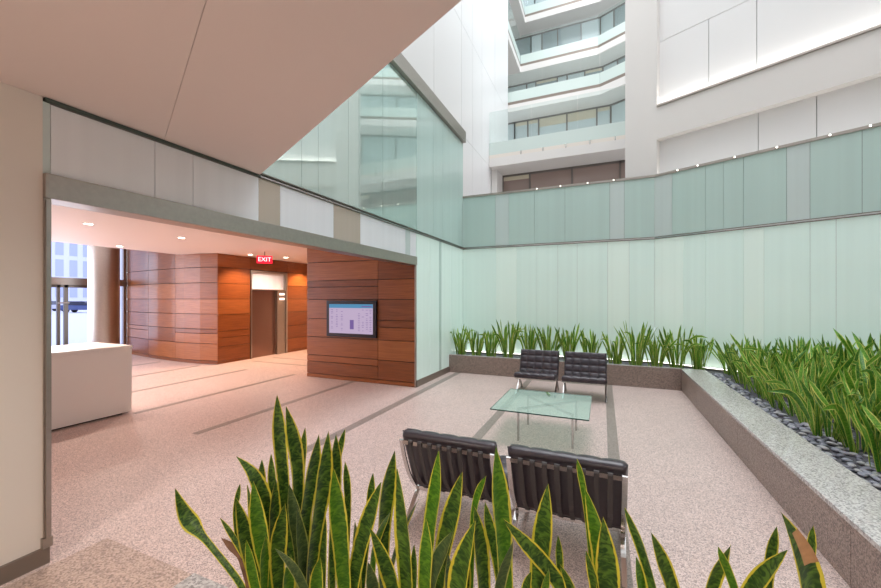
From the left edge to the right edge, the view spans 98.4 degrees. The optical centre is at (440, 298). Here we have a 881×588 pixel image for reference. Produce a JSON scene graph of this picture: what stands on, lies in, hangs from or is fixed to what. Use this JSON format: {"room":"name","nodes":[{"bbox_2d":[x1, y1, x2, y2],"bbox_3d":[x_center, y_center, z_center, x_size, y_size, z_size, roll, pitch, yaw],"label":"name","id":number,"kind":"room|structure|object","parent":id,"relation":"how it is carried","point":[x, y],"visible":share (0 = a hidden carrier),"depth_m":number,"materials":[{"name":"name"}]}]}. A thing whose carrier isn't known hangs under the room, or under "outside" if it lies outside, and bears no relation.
{"room":"lobby","nodes":[
{"label":"lobby","id":0,"kind":"room"},
{"bbox_2d":[127,249,218,363],"bbox_3d":[-7.373,0.000,10.315,4.379,3.200,0.516,0,0,27],"label":"wall","id":1,"kind":"structure","parent":0,"point":[172,299],"depth_m":9.76,"materials":[{"name":"brown wood"}]},
{"bbox_2d":[51,249,126,344],"bbox_3d":[-10.925,0.000,7.489,0.120,3.200,8.180,0,0,23],"label":"window","id":2,"kind":"structure","parent":1,"relation":"in","point":[54,280],"depth_m":11.18,"materials":[{"name":"silver metal"}]},
{"bbox_2d":[51,284,86,345],"bbox_3d":[-9.832,0.605,9.767,0.120,1.950,1.690,0,0,23],"label":"door","id":3,"kind":"structure","parent":2,"relation":"attached to","point":[65,302],"depth_m":9.88,"materials":[{"name":"silver metal"}]},
{"bbox_2d":[51,204,306,263],"bbox_3d":[-4.357,-1.150,6.431,6.530,0.060,11.400,0,0,23],"label":"ceiling","id":4,"kind":"structure","parent":0,"point":[109,230],"depth_m":7.04,"materials":[{"name":"beige paint"}]},
{"bbox_2d":[0,0,460,174],"bbox_3d":[2.084,-1.110,-2.120,12.500,0.680,7.740,0,0,23],"label":"ceiling","id":5,"kind":"structure","parent":0,"point":[239,83],"depth_m":1.93,"materials":[{"name":"beige paint"}]},
{"bbox_2d":[0,63,462,565],"bbox_3d":[-3.050,-1.080,3.969,2.510,5.360,14.900,0,0,23],"label":"wall","id":6,"kind":"structure","parent":0,"point":[21,111],"depth_m":4.19,"materials":[{"name":"beige paint"}]},
{"bbox_2d":[0,547,49,585],"bbox_3d":[-3.733,1.550,-0.476,0.310,0.100,6.190,0,0,23],"label":"baseboard","id":7,"kind":"structure","parent":6,"relation":"attached to","point":[14,569],"depth_m":2.21,"materials":[{"name":"silver metal"}]},
{"bbox_2d":[40,198,52,549],"bbox_3d":[-2.429,0.445,2.319,0.130,2.110,0.045,0,0,23],"label":"trim","id":8,"kind":"structure","parent":6,"relation":"attached to","point":[46,541],"depth_m":2.29,"materials":[{"name":"silver metal"}]},
{"bbox_2d":[43,101,49,173],"bbox_3d":[-2.441,-0.978,2.331,0.098,0.435,0.034,0,0,23],"label":"trim","id":9,"kind":"structure","parent":6,"relation":"attached to","point":[46,106],"depth_m":2.31,"materials":[{"name":"grey metal"}]},
{"bbox_2d":[43,97,260,176],"bbox_3d":[-2.105,-1.206,3.026,0.070,0.023,1.570,0,0,23],"label":"trim","id":10,"kind":"structure","parent":6,"relation":"attached to","point":[45,99],"depth_m":2.75,"materials":[{"name":"grey metal"}]},
{"bbox_2d":[43,173,416,264],"bbox_3d":[-1.483,-0.685,4.607,0.190,0.150,4.975,0,0,23],"label":"beam","id":11,"kind":"structure","parent":6,"relation":"attached to","point":[62,191],"depth_m":3.07,"materials":[{"name":"silver metal"}]},
{"bbox_2d":[50,103,463,249],"bbox_3d":[-0.928,-1.215,5.753,0.070,0.050,7.450,0,0,23],"label":"trim","id":12,"kind":"structure","parent":6,"relation":"attached to","point":[266,177],"depth_m":4.44,"materials":[{"name":"silver metal"}]},
{"bbox_2d":[327,300,376,337],"bbox_3d":[-1.735,0.385,7.376,1.160,0.710,0.056,0,0,23],"label":"screen","id":13,"kind":"object","parent":6,"relation":"attached to","point":[358,319],"visible":1,"depth_m":7.33,"materials":[{"name":"black"}]},
{"bbox_2d":[414,265,416,387],"bbox_3d":[-0.451,0.495,6.873,0.025,2.210,0.035,0,0,23],"label":"trim","id":14,"kind":"structure","parent":6,"relation":"attached to","point":[415,266],"depth_m":6.86,"materials":[{"name":"silver metal"}]},
{"bbox_2d":[390,53,465,142],"bbox_3d":[-0.933,-3.900,5.766,0.170,0.260,7.470,0,0,23],"label":"trim","id":15,"kind":"structure","parent":6,"relation":"attached to","point":[400,62],"depth_m":7.16,"materials":[{"name":"silver metal"}]},
{"bbox_2d":[215,253,307,363],"bbox_3d":[-4.958,0.240,10.979,0.450,2.720,3.510,0,0,23],"label":"wall","id":16,"kind":"structure","parent":0,"point":[233,282],"depth_m":9.95,"materials":[{"name":"brown wood"}]},
{"bbox_2d":[249,270,287,358],"bbox_3d":[-4.870,0.415,10.751,0.150,2.370,1.280,0,0,23],"label":"door","id":17,"kind":"structure","parent":16,"relation":"in","point":[268,313],"depth_m":10.81,"materials":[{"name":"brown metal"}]},
{"bbox_2d":[0,349,850,587],"bbox_3d":[-0.266,1.659,4.464,22.000,0.123,18.000,0,0,23],"label":"floor","id":18,"kind":"structure","parent":0,"point":[116,478],"depth_m":3.67,"materials":[{"name":"stone"}]},
{"bbox_2d":[51,342,132,430],"bbox_3d":[-5.154,1.125,4.602,0.904,0.950,2.030,0,0,23],"label":"reception desk","id":19,"kind":"object","parent":18,"relation":"on","point":[90,382],"visible":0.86,"depth_m":4.93,"materials":[{"name":"white"}]},
{"bbox_2d":[87,245,119,343],"bbox_3d":[-8.800,0.000,9.941,0.680,3.200,0.680,0,0,23],"label":"round column","id":20,"kind":"structure","parent":18,"relation":"on","point":[103,263],"depth_m":9.70,"materials":[{"name":"paint"}]},
{"bbox_2d":[172,573,227,587],"bbox_3d":[0.065,1.410,0.693,2.925,0.380,0.925,0,0,23],"label":"planter","id":21,"kind":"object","parent":18,"relation":"on","point":[194,580],"depth_m":1.63,"materials":[{"name":"stone"}]},
{"bbox_3d":[0.072,1.385,0.665,2.870,0.230,0.880,0,0,23],"label":"soil","id":22,"kind":"object","parent":21,"relation":"in","visible":0},
{"bbox_2d":[175,396,311,587],"bbox_3d":[-0.693,0.797,1.350,0.566,0.962,0.237,0,0,32],"label":"snake plant","id":23,"kind":"object","parent":22,"relation":"in","point":[273,494],"visible":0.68,"depth_m":1.28,"materials":[{"name":"green plant"}]},
{"bbox_2d":[249,407,380,587],"bbox_3d":[-0.336,0.809,1.141,0.434,0.936,0.289,0,0,30],"label":"snake plant","id":24,"kind":"object","parent":22,"relation":"in","point":[309,540],"visible":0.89,"depth_m":1.14,"materials":[{"name":"green plant"}]},
{"bbox_2d":[329,451,462,587],"bbox_3d":[-0.103,0.830,1.017,0.397,0.893,0.282,0,0,23],"label":"snake plant","id":25,"kind":"object","parent":22,"relation":"in","point":[391,496],"visible":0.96,"depth_m":0.99,"materials":[{"name":"green plant"}]},
{"bbox_2d":[418,448,531,587],"bbox_3d":[0.094,0.808,0.937,0.289,0.936,0.317,0,0,23],"label":"snake plant","id":26,"kind":"object","parent":22,"relation":"in","point":[496,537],"visible":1,"depth_m":0.90,"materials":[{"name":"green plant"}]},
{"bbox_2d":[503,460,619,587],"bbox_3d":[0.326,0.813,0.884,0.385,0.928,0.267,0,0,-41],"label":"snake plant","id":27,"kind":"object","parent":22,"relation":"in","point":[602,566],"visible":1,"depth_m":0.82,"materials":[{"name":"green plant"}]},
{"bbox_2d":[624,508,787,587],"bbox_3d":[0.549,0.848,0.823,0.282,0.857,0.306,0,0,23],"label":"snake plant","id":28,"kind":"object","parent":22,"relation":"in","point":[762,575],"visible":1,"depth_m":0.74,"materials":[{"name":"green plant"}]},
{"bbox_2d":[718,513,825,587],"bbox_3d":[0.661,0.810,0.756,0.336,0.933,0.191,0,0,-29],"label":"snake plant","id":29,"kind":"object","parent":22,"relation":"in","point":[810,573],"visible":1,"depth_m":0.64,"materials":[{"name":"green plant"}]},
{"bbox_2d":[134,374,295,413],"bbox_3d":[-3.687,1.599,6.689,0.100,0.002,3.000,0,0,23],"label":"trim","id":30,"kind":"structure","parent":18,"relation":"on","point":[291,374],"depth_m":6.29,"materials":[{"name":"stone"}]},
{"bbox_2d":[193,381,354,433],"bbox_3d":[-2.299,1.599,5.942,0.100,0.002,3.120,0,0,23],"label":"trim","id":31,"kind":"structure","parent":18,"relation":"on","point":[307,396],"depth_m":5.35,"materials":[{"name":"stone"}]},
{"bbox_2d":[288,372,459,458],"bbox_3d":[-0.566,1.599,6.028,0.120,0.002,4.840,0,0,23],"label":"trim","id":32,"kind":"structure","parent":18,"relation":"on","point":[362,421],"depth_m":5.30,"materials":[{"name":"stone"}]},
{"bbox_2d":[416,366,449,386],"bbox_3d":[-0.157,1.540,7.626,0.095,0.120,1.600,0,0,23],"label":"baseboard","id":33,"kind":"structure","parent":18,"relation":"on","point":[437,374],"depth_m":7.50,"materials":[{"name":"silver metal"}]},
{"bbox_2d":[399,428,513,525],"bbox_3d":[0.155,1.252,2.763,0.670,0.694,0.696,0,0,23],"label":"lounge chair","id":34,"kind":"object","parent":18,"relation":"on","point":[473,458],"visible":0.8,"depth_m":2.52,"materials":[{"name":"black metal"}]},
{"bbox_2d":[403,428,497,499],"bbox_3d":[0.081,1.123,2.591,0.670,0.436,0.243,0,0,23],"label":"cushion","id":35,"kind":"object","parent":34,"relation":"on","point":[421,464],"depth_m":2.52,"materials":[{"name":"leather"}]},
{"bbox_2d":[417,455,508,499],"bbox_3d":[0.202,1.294,2.874,0.670,0.154,0.454,0,0,23],"label":"seat cushion","id":36,"kind":"object","parent":34,"relation":"on","point":[503,457],"depth_m":2.76,"materials":[{"name":"leather"}]},
{"bbox_2d":[472,380,531,439],"bbox_3d":[0.874,1.599,5.439,0.110,0.002,4.790,0,0,23],"label":"trim","id":37,"kind":"structure","parent":18,"relation":"in","point":[484,429],"depth_m":5.26,"materials":[{"name":"stone"}]},
{"bbox_2d":[514,349,559,397],"bbox_3d":[1.663,1.252,6.520,0.670,0.694,0.696,0,0,23],"label":"lounge chair","id":38,"kind":"object","parent":18,"relation":"on","point":[538,365],"visible":1,"depth_m":6.61,"materials":[{"name":"leather"}]},
{"bbox_2d":[514,371,557,379],"bbox_3d":[1.615,1.294,6.409,0.670,0.154,0.454,0,0,23],"label":"seat cushion","id":39,"kind":"object","parent":38,"relation":"on","point":[526,375],"depth_m":6.26,"materials":[{"name":"leather"}]},
{"bbox_2d":[519,349,558,374],"bbox_3d":[1.736,1.123,6.692,0.670,0.436,0.243,0,0,23],"label":"cushion","id":40,"kind":"object","parent":38,"relation":"on","point":[533,361],"depth_m":6.66,"materials":[{"name":"leather"}]},
{"bbox_2d":[490,388,591,448],"bbox_3d":[1.224,1.407,4.490,1.028,0.385,1.038,0,0,23],"label":"coffee table","id":41,"kind":"object","parent":18,"relation":"on","point":[544,404],"visible":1,"depth_m":4.35,"materials":[{"name":"clear glass"}]},
{"bbox_2d":[449,354,681,390],"bbox_3d":[2.208,1.407,7.517,4.370,0.385,0.060,0,0,23],"label":"wall","id":42,"kind":"structure","parent":18,"relation":"on","point":[669,378],"depth_m":7.06,"materials":[{"name":"stone"}]},
{"bbox_2d":[506,444,627,587],"bbox_3d":[0.832,1.252,2.474,0.670,0.694,0.696,0,0,23],"label":"lounge chair","id":43,"kind":"object","parent":18,"relation":"on","point":[530,470],"visible":0.88,"depth_m":2.23,"materials":[{"name":"leather"}]},
{"bbox_2d":[507,444,627,527],"bbox_3d":[0.758,1.123,2.302,0.670,0.436,0.243,0,0,23],"label":"cushion","id":44,"kind":"object","parent":43,"relation":"on","point":[526,488],"depth_m":2.24,"materials":[{"name":"leather"}]},
{"bbox_2d":[561,351,606,402],"bbox_3d":[2.361,1.252,6.221,0.670,0.694,0.696,0,0,23],"label":"lounge chair","id":45,"kind":"object","parent":18,"relation":"on","point":[586,368],"visible":1,"depth_m":6.31,"materials":[{"name":"leather"}]},
{"bbox_2d":[561,375,606,384],"bbox_3d":[2.314,1.294,6.110,0.670,0.154,0.454,0,0,23],"label":"seat cushion","id":46,"kind":"object","parent":45,"relation":"on","point":[574,379],"depth_m":5.95,"materials":[{"name":"leather"}]},
{"bbox_2d":[564,351,606,379],"bbox_3d":[2.435,1.123,6.393,0.670,0.436,0.243,0,0,23],"label":"cushion","id":47,"kind":"object","parent":45,"relation":"on","point":[587,364],"depth_m":6.36,"materials":[{"name":"leather"}]},
{"bbox_2d":[606,385,632,587],"bbox_3d":[1.987,1.599,4.393,0.110,0.002,5.840,0,0,23],"label":"trim","id":48,"kind":"structure","parent":18,"relation":"in","point":[612,438],"depth_m":4.01,"materials":[{"name":"stone"}]},
{"bbox_2d":[462,352,880,490],"bbox_3d":[3.843,1.363,2.501,11.300,0.175,9.620,0,0,23],"label":"gravel bed","id":49,"kind":"object","parent":18,"relation":"on","point":[793,418],"visible":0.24,"depth_m":4.16,"materials":[{"name":"grey gravel"}]},
{"bbox_2d":[450,325,474,354],"bbox_3d":[0.504,0.907,8.488,0.412,0.742,0.740,0,0,23],"label":"snake plant","id":50,"kind":"object","parent":49,"relation":"in","point":[459,343],"visible":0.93,"depth_m":8.45,"materials":[{"name":"green plant"}]},
{"bbox_2d":[463,328,484,355],"bbox_3d":[0.784,0.954,8.485,0.511,0.647,0.484,0,0,15],"label":"snake plant","id":51,"kind":"object","parent":49,"relation":"in","point":[480,342],"visible":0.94,"depth_m":8.40,"materials":[{"name":"green plant"}]},
{"bbox_2d":[479,330,499,356],"bbox_3d":[1.150,0.976,8.384,0.503,0.602,0.518,0,0,-14],"label":"snake plant","id":52,"kind":"object","parent":49,"relation":"on","point":[490,346],"visible":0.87,"depth_m":8.31,"materials":[{"name":"green plant"}]},
{"bbox_2d":[492,320,525,357],"bbox_3d":[1.461,0.851,8.143,0.771,0.852,0.712,0,0,4],"label":"snake plant","id":53,"kind":"object","parent":49,"relation":"in","point":[512,340],"visible":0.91,"depth_m":8.05,"materials":[{"name":"green plant"}]},
{"bbox_2d":[511,324,540,349],"bbox_3d":[1.895,0.887,8.085,0.561,0.780,0.580,0,0,-22],"label":"snake plant","id":54,"kind":"object","parent":49,"relation":"on","point":[531,343],"visible":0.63,"depth_m":8.04,"materials":[{"name":"green plant"}]},
{"bbox_2d":[533,326,565,350],"bbox_3d":[2.174,0.907,7.857,0.588,0.741,0.631,0,0,-21],"label":"snake plant","id":55,"kind":"object","parent":49,"relation":"in","point":[547,344],"visible":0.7,"depth_m":7.78,"materials":[{"name":"green plant"}]},
{"bbox_2d":[554,324,583,360],"bbox_3d":[2.504,0.878,7.698,0.637,0.799,0.587,0,0,-32],"label":"snake plant","id":56,"kind":"object","parent":49,"relation":"in","point":[568,345],"visible":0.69,"depth_m":7.62,"materials":[{"name":"green plant"}]},
{"bbox_2d":[600,332,625,363],"bbox_3d":[3.369,0.954,7.328,0.449,0.646,0.442,0,0,-8],"label":"snake plant","id":57,"kind":"object","parent":49,"relation":"in","point":[617,359],"visible":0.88,"depth_m":7.31,"materials":[{"name":"green plant"}]},
{"bbox_2d":[614,321,657,365],"bbox_3d":[3.668,0.843,7.144,0.752,0.869,0.641,0,0,23],"label":"snake plant","id":58,"kind":"object","parent":49,"relation":"in","point":[643,342],"visible":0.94,"depth_m":7.11,"materials":[{"name":"green plant"}]},
{"bbox_2d":[635,330,677,366],"bbox_3d":[3.952,0.918,6.991,0.495,0.719,0.616,0,0,-32],"label":"snake plant","id":59,"kind":"object","parent":49,"relation":"in","point":[653,351],"visible":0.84,"depth_m":6.97,"materials":[{"name":"green plant"}]},
{"bbox_2d":[656,326,706,368],"bbox_3d":[4.368,0.874,6.813,0.506,0.808,0.730,0,0,-32],"label":"snake plant","id":60,"kind":"object","parent":49,"relation":"in","point":[683,351],"visible":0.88,"depth_m":6.88,"materials":[{"name":"green plant"}]},
{"bbox_2d":[492,356,872,458],"bbox_3d":[3.536,1.268,5.453,4.075,0.028,8.120,0,0,-20],"label":"pebble cover","id":61,"kind":"object","parent":49,"relation":"on","point":[786,402],"visible":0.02,"depth_m":3.72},
{"bbox_2d":[579,330,602,352],"bbox_3d":[2.905,0.932,7.407,0.682,0.690,0.429,0,0,-45],"label":"snake plant","id":62,"kind":"object","parent":61,"relation":"in","point":[592,346],"visible":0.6,"depth_m":7.38,"materials":[{"name":"green plant"}]},
{"bbox_2d":[674,334,714,369],"bbox_3d":[4.566,0.944,6.739,0.545,0.666,0.580,0,0,-8],"label":"snake plant","id":63,"kind":"object","parent":61,"relation":"in","point":[698,353],"visible":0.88,"depth_m":6.73,"materials":[{"name":"green plant"}]},
{"bbox_2d":[705,340,740,374],"bbox_3d":[4.866,0.976,6.488,0.316,0.604,0.701,0,0,-7],"label":"snake plant","id":64,"kind":"object","parent":49,"relation":"on","point":[719,355],"visible":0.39,"depth_m":6.53,"materials":[{"name":"green plant"}]},
{"bbox_2d":[713,339,764,379],"bbox_3d":[4.652,0.944,5.953,0.537,0.667,0.598,0,0,15],"label":"snake plant","id":65,"kind":"object","parent":49,"relation":"on","point":[727,358],"visible":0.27,"depth_m":6.06,"materials":[{"name":"green plant"}]},
{"bbox_2d":[722,343,767,383],"bbox_3d":[4.515,0.970,5.754,0.620,0.615,0.568,0,0,-30],"label":"snake plant","id":66,"kind":"object","parent":49,"relation":"in","point":[735,376],"visible":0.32,"depth_m":5.74,"materials":[{"name":"green plant"}]},
{"bbox_2d":[726,340,786,388],"bbox_3d":[4.431,0.937,5.331,0.718,0.682,0.697,0,0,23],"label":"snake plant","id":67,"kind":"object","parent":49,"relation":"in","point":[746,345],"visible":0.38,"depth_m":5.38,"materials":[{"name":"green plant"}]},
{"bbox_2d":[733,347,780,393],"bbox_3d":[4.312,0.955,5.135,0.497,0.647,0.490,0,0,-10],"label":"snake plant","id":68,"kind":"object","parent":49,"relation":"in","point":[742,369],"visible":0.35,"depth_m":5.17,"materials":[{"name":"green plant"}]},
{"bbox_2d":[734,348,812,400],"bbox_3d":[4.198,0.944,4.799,0.843,0.665,0.570,0,0,23],"label":"snake plant","id":69,"kind":"object","parent":49,"relation":"on","point":[785,358],"visible":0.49,"depth_m":4.83,"materials":[{"name":"green plant"}]},
{"bbox_2d":[749,359,811,409],"bbox_3d":[3.967,0.980,4.445,0.559,0.596,0.553,0,0,45],"label":"snake plant","id":70,"kind":"object","parent":49,"relation":"on","point":[771,398],"visible":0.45,"depth_m":4.45,"materials":[{"name":"green plant"}]},
{"bbox_2d":[743,338,819,369],"bbox_3d":[4.662,0.894,5.153,0.522,0.767,0.796,0,0,-23],"label":"snake plant","id":71,"kind":"object","parent":49,"relation":"on","point":[781,342],"visible":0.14,"depth_m":5.06,"materials":[{"name":"green plant"}]},
{"bbox_2d":[776,344,836,381],"bbox_3d":[4.340,0.913,4.573,0.474,0.731,0.570,0,0,23],"label":"snake plant","id":72,"kind":"object","parent":49,"relation":"on","point":[814,354],"visible":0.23,"depth_m":4.61,"materials":[{"name":"green plant"}]},
{"bbox_2d":[749,352,869,415],"bbox_3d":[3.801,0.954,4.117,0.675,0.650,1.154,0,0,14],"label":"snake plant","id":73,"kind":"object","parent":49,"relation":"in","point":[788,381],"visible":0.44,"depth_m":4.16,"materials":[{"name":"green plant"}]},
{"bbox_2d":[764,362,862,428],"bbox_3d":[3.789,0.969,3.852,0.412,0.617,0.744,0,0,-32],"label":"snake plant","id":74,"kind":"object","parent":49,"relation":"in","point":[780,384],"visible":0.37,"depth_m":3.91,"materials":[{"name":"green plant"}]},
{"bbox_2d":[766,370,864,441],"bbox_3d":[3.555,0.976,3.543,0.531,0.604,0.653,0,0,-30],"label":"snake plant","id":75,"kind":"object","parent":49,"relation":"in","point":[806,408],"visible":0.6,"depth_m":3.51,"materials":[{"name":"green plant"}]},
{"bbox_2d":[789,336,875,380],"bbox_3d":[5.167,0.881,5.004,0.858,0.793,0.770,0,0,-40],"label":"snake plant","id":76,"kind":"object","parent":49,"relation":"in","point":[867,347],"visible":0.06,"depth_m":5.00,"materials":[{"name":"green plant"}]},
{"bbox_2d":[791,347,880,403],"bbox_3d":[4.217,0.891,4.169,0.590,0.773,0.688,0,0,-16],"label":"snake plant","id":77,"kind":"object","parent":49,"relation":"on","point":[848,362],"visible":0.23,"depth_m":4.04,"materials":[{"name":"green plant"}]},
{"bbox_2d":[807,378,880,456],"bbox_3d":[3.495,0.980,3.156,0.731,0.599,0.550,0,0,23],"label":"snake plant","id":78,"kind":"object","parent":49,"relation":"in","point":[842,418],"visible":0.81,"depth_m":3.15,"materials":[{"name":"green plant"}]},
{"bbox_2d":[811,346,880,399],"bbox_3d":[4.767,0.913,4.445,0.682,0.728,0.566,0,0,-39],"label":"snake plant","id":79,"kind":"object","parent":49,"relation":"on","point":[878,366],"visible":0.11,"depth_m":4.45,"materials":[{"name":"green plant"}]},
{"bbox_2d":[817,328,880,376],"bbox_3d":[5.128,0.826,4.461,0.859,0.903,0.988,0,0,12],"label":"snake plant","id":80,"kind":"object","parent":49,"relation":"on","point":[836,332],"visible":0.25,"depth_m":4.69,"materials":[{"name":"green plant"}]},
{"bbox_2d":[826,357,873,428],"bbox_3d":[4.182,0.935,3.753,0.559,0.685,0.544,0,0,23],"label":"snake plant","id":81,"kind":"object","parent":49,"relation":"in","point":[855,375],"visible":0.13,"depth_m":3.83,"materials":[{"name":"green plant"}]},
{"bbox_2d":[842,350,875,437],"bbox_3d":[4.102,0.895,3.408,0.879,0.767,0.694,0,0,-42],"label":"snake plant","id":82,"kind":"object","parent":49,"relation":"on","point":[868,390],"visible":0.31,"depth_m":3.49,"materials":[{"name":"green plant"}]},
{"bbox_2d":[838,332,880,363],"bbox_3d":[5.184,0.842,4.766,0.891,0.871,0.604,0,0,-15],"label":"snake plant","id":83,"kind":"object","parent":49,"relation":"on","point":[845,343],"visible":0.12,"depth_m":4.72,"materials":[{"name":"green plant"}]},
{"bbox_2d":[846,376,880,435],"bbox_3d":[3.790,0.934,3.056,0.757,0.691,0.604,0,0,14],"label":"snake plant","id":84,"kind":"object","parent":49,"relation":"on","point":[877,394],"visible":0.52,"depth_m":3.13,"materials":[{"name":"green plant"}]},
{"bbox_2d":[849,392,880,471],"bbox_3d":[3.231,0.968,2.751,0.606,0.621,0.655,0,0,5],"label":"snake plant","id":85,"kind":"object","parent":49,"relation":"in","point":[867,433],"visible":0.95,"depth_m":2.76,"materials":[{"name":"green plant"}]},
{"bbox_2d":[681,368,880,587],"bbox_3d":[2.656,1.409,2.562,0.360,0.382,8.797,0,0,23],"label":"wall","id":86,"kind":"structure","parent":18,"relation":"on","point":[814,489],"depth_m":2.73,"materials":[{"name":"stone"}]},
{"bbox_2d":[416,233,462,379],"bbox_3d":[0.025,0.145,8.043,0.060,2.670,2.490,0,0,23],"label":"glass","id":87,"kind":"object","parent":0,"point":[439,264],"visible":0.87,"depth_m":7.72,"materials":[{"name":"green"}]},
{"bbox_2d":[401,0,507,195],"bbox_3d":[-0.250,-9.350,7.807,0.300,16.100,12.960,0,0,23],"label":"wall panels","id":88,"kind":"object","parent":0,"point":[462,57],"visible":0.62,"depth_m":10.05,"materials":[{"name":"white paint"}]},
{"bbox_2d":[491,169,501,192],"bbox_3d":[1.835,-2.595,12.049,0.180,2.710,1.000,0,0,23],"label":"wall","id":89,"kind":"structure","parent":0,"point":[496,176],"depth_m":11.61,"materials":[{"name":"white paint"}]},
{"bbox_2d":[502,160,624,191],"bbox_3d":[5.366,-2.595,10.768,7.350,2.710,0.080,0,0,23],"label":"window","id":90,"kind":"structure","parent":89,"relation":"in","point":[614,169],"depth_m":11.44,"materials":[{"name":"brown glass"}]},
{"bbox_2d":[489,139,624,175],"bbox_3d":[6.729,-4.075,14.007,7.640,0.250,8.950,0,0,23],"label":"floor","id":91,"kind":"structure","parent":0,"point":[614,150],"depth_m":10.84,"materials":[{"name":"white paint"}]},
{"bbox_2d":[489,121,624,158],"bbox_3d":[4.912,-4.900,9.934,7.500,1.400,0.070,0,0,23],"label":"glass balustrade","id":92,"kind":"object","parent":91,"relation":"on","point":[611,131],"visible":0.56,"depth_m":10.61,"materials":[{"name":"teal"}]},
{"bbox_2d":[508,99,624,139],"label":"window","id":93,"kind":"structure","parent":91,"relation":"on","point":[614,112],"depth_m":13.72,"materials":[{"name":"grey glass"}]},
{"bbox_2d":[463,239,654,360],"bbox_3d":[2.420,0.105,8.405,4.060,2.590,0.060,0,0,23],"label":"glass","id":94,"kind":"object","parent":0,"point":[597,287],"visible":0.64,"depth_m":8.27,"materials":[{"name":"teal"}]},
{"bbox_2d":[463,177,654,246],"bbox_3d":[2.420,-1.835,8.405,4.060,1.190,0.060,0,0,23],"label":"wall","id":95,"kind":"structure","parent":0,"point":[618,209],"depth_m":8.26,"materials":[{"name":"teal glass"}]},
{"bbox_2d":[508,33,624,86],"bbox_3d":[6.319,-9.675,15.243,11.634,0.250,7.000,0,0,23],"label":"floor","id":96,"kind":"structure","parent":0,"point":[614,49],"depth_m":15.47,"materials":[{"name":"white paint"}]},
{"bbox_2d":[508,2,624,65],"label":"window","id":97,"kind":"structure","parent":96,"relation":"on","point":[594,27],"depth_m":16.36,"materials":[{"name":"glass"}]},
{"bbox_2d":[508,0,624,38],"bbox_3d":[6.356,-12.475,15.227,11.714,0.250,7.000,0,0,23],"label":"floor","id":98,"kind":"structure","parent":0,"point":[521,26],"depth_m":16.61,"materials":[{"name":"white paint"}]},
{"bbox_2d":[521,0,581,16],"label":"window","id":99,"kind":"structure","parent":98,"relation":"on","point":[526,2],"depth_m":16.71,"materials":[{"name":"teal glass"}]},
{"bbox_2d":[508,76,624,122],"bbox_3d":[5.902,-6.875,14.167,11.714,0.250,9.307,0,0,23],"label":"floor","id":100,"kind":"structure","parent":0,"point":[614,91],"depth_m":13.14,"materials":[{"name":"white paint"}]},
{"bbox_2d":[508,61,624,104],"bbox_3d":[6.227,-7.550,11.094,9.300,1.100,1.006,0,0,41],"label":"glass balustrade","id":101,"kind":"object","parent":100,"relation":"on","point":[616,72],"visible":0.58,"depth_m":12.94,"materials":[{"name":"teal glass"}]},
{"bbox_2d":[508,55,624,92],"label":"window","id":102,"kind":"structure","parent":100,"relation":"on","point":[600,69],"depth_m":16.12,"materials":[{"name":"grey glass"}]},
{"bbox_2d":[625,0,880,177],"bbox_3d":[7.466,-8.400,4.897,0.500,18.000,9.780,0,0,-40],"label":"wall","id":103,"kind":"structure","parent":0,"point":[855,60],"depth_m":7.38,"materials":[{"name":"white paint"}]},
{"bbox_2d":[657,24,880,106],"bbox_3d":[7.481,-4.040,4.477,0.040,0.040,9.120,0,0,-40],"label":"trim","id":104,"kind":"structure","parent":103,"relation":"attached to","point":[879,25],"depth_m":6.49,"materials":[{"name":"silver metal"}]},
{"bbox_2d":[655,214,880,377],"bbox_3d":[6.884,0.105,4.548,0.060,2.590,8.000,0,0,-40],"label":"glass","id":105,"kind":"object","parent":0,"point":[808,280],"visible":0.64,"depth_m":6.22,"materials":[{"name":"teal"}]},
{"bbox_2d":[655,126,880,236],"bbox_3d":[6.884,-1.835,4.548,0.060,1.190,8.000,0,0,-40],"label":"wall","id":106,"kind":"structure","parent":0,"point":[840,174],"depth_m":6.16,"materials":[{"name":"teal glass"}]},
{"bbox_2d":[463,211,880,249],"bbox_3d":[5.403,-1.215,5.804,11.795,0.050,1.312,0,0,41],"label":"trim","id":107,"kind":"structure","parent":106,"relation":"attached to","point":[872,212],"depth_m":6.95,"materials":[{"name":"silver metal"}]},
{"bbox_2d":[463,122,880,197],"bbox_3d":[5.410,-2.453,5.816,11.804,0.045,1.323,0,0,41],"label":"trim","id":108,"kind":"structure","parent":106,"relation":"attached to","point":[875,124],"depth_m":6.97,"materials":[{"name":"silver metal"}]},
{"label":"outside","id":109,"kind":"structure","parent":0,"visible":0},
{"bbox_2d":[51,307,127,345],"bbox_3d":[-66.499,1.800,39.313,126.800,0.200,140.000,0,0,23],"label":"ground","id":110,"kind":"structure","parent":109,"point":[77,321],"depth_m":22.66,"materials":[{"name":"white"}]},
{"bbox_2d":[60,301,86,311],"bbox_3d":[-44.866,0.990,47.681,4.288,1.420,1.700,0,0,-11],"label":"car","id":111,"kind":"object","parent":110,"relation":"on","point":[74,306],"visible":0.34,"depth_m":46.88,"materials":[{"name":"blue paint"}]},
{"bbox_2d":[51,241,120,306],"bbox_3d":[-77.361,-11.300,73.323,16.080,26.000,20.000,0,0,23],"label":"office building","id":112,"kind":"structure","parent":110,"relation":"on","point":[68,260],"depth_m":71.35,"materials":[{"name":"white"}]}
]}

